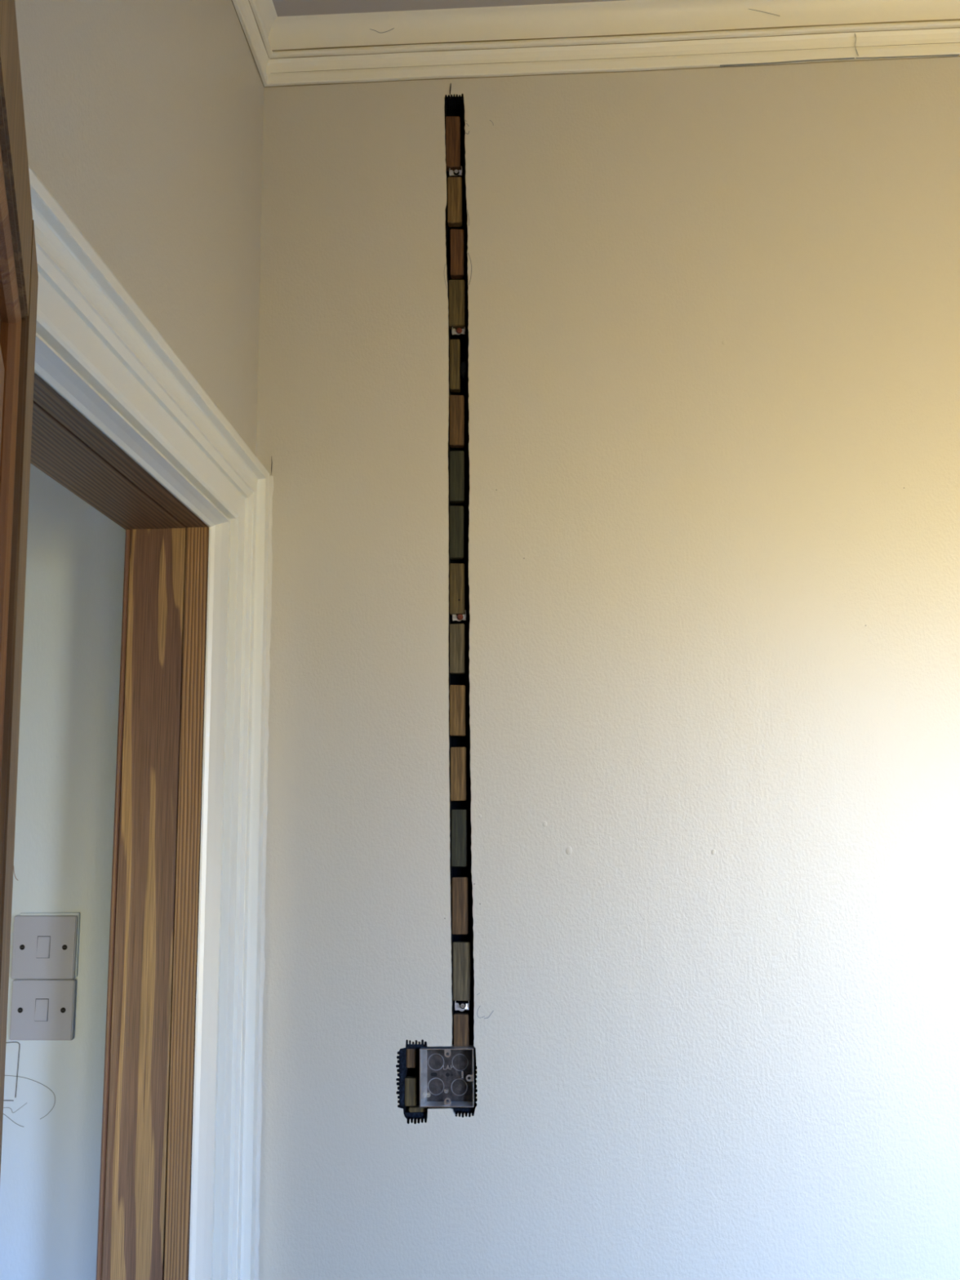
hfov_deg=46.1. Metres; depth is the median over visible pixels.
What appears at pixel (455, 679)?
chase
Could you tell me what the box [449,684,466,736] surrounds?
board
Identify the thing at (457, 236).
board
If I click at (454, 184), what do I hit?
board
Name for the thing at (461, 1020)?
board
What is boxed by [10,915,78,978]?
light switch
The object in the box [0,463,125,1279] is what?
wall
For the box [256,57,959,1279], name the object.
wall
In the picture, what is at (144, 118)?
wall
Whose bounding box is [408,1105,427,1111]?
board
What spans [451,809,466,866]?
board
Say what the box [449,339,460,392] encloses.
board
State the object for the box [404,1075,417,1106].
board
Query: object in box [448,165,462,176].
clip
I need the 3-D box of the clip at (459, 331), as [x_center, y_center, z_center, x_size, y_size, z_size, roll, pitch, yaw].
[-0.032,-0.454,1.648,0.020,0.016,0.007,-1,-9,3]
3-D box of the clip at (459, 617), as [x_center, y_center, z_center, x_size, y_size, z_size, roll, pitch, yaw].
[-0.029,-0.034,1.581,0.020,0.016,0.007,-1,-9,3]
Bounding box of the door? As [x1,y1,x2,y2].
[0,0,38,1177]
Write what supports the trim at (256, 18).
attached to the wall at (144, 118)
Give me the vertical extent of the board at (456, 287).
0.072 m
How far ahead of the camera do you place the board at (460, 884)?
1.51 m
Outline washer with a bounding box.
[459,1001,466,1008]
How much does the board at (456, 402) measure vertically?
0.076 m
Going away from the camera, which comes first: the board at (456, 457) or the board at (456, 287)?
the board at (456, 457)
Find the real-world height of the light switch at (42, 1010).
0.081 m
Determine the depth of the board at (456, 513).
1.60 m
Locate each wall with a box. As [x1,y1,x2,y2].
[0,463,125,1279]
[14,0,263,528]
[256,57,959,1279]
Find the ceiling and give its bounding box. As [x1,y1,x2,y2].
[272,0,624,16]
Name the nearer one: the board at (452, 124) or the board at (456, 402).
the board at (456, 402)
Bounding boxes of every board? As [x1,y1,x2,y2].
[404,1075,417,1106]
[406,1048,416,1067]
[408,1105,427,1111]
[445,116,460,171]
[447,177,462,226]
[448,280,465,329]
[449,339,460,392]
[449,395,464,448]
[449,450,464,503]
[449,506,464,559]
[449,563,465,615]
[449,623,465,674]
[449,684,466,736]
[450,229,464,279]
[450,746,466,800]
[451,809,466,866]
[452,876,468,934]
[453,941,471,1000]
[453,1013,469,1046]
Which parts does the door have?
panel, panel moulding, rail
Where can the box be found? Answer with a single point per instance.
(446, 1073)
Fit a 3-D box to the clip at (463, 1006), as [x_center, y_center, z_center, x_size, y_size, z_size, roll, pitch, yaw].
[-0.024,0.485,1.498,0.020,0.016,0.007,-1,-9,3]
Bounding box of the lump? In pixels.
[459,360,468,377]
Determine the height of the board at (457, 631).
0.069 m
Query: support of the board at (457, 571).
attached to the wall at (713, 328)
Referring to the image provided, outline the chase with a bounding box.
[406,109,476,1108]
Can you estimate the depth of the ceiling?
1.68 m
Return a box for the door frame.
[28,164,273,1279]
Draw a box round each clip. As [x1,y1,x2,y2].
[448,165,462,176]
[451,326,465,334]
[452,610,466,621]
[454,1000,469,1011]
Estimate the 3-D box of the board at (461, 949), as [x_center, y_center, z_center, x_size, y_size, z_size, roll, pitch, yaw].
[-0.024,0.442,1.508,0.024,0.076,0.014,-1,-9,3]
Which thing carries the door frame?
in the wall at (144, 118)
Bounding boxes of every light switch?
[8,978,76,1040]
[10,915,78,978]
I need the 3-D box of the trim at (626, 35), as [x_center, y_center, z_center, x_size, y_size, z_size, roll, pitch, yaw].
[0.970,-0.916,1.641,2.600,0.110,0.025,-1,-9,3]
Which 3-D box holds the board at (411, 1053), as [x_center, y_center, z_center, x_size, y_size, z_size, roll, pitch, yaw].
[-0.091,0.553,1.495,0.012,0.024,0.014,-1,-9,3]
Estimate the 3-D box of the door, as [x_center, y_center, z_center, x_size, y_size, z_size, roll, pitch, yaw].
[-0.197,0.635,0.322,0.042,1.895,0.671,2,-9,-19]
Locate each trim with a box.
[231,0,277,87]
[264,0,959,87]
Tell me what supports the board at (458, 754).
attached to the wall at (713, 328)
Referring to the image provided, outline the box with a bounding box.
[419,1044,475,1106]

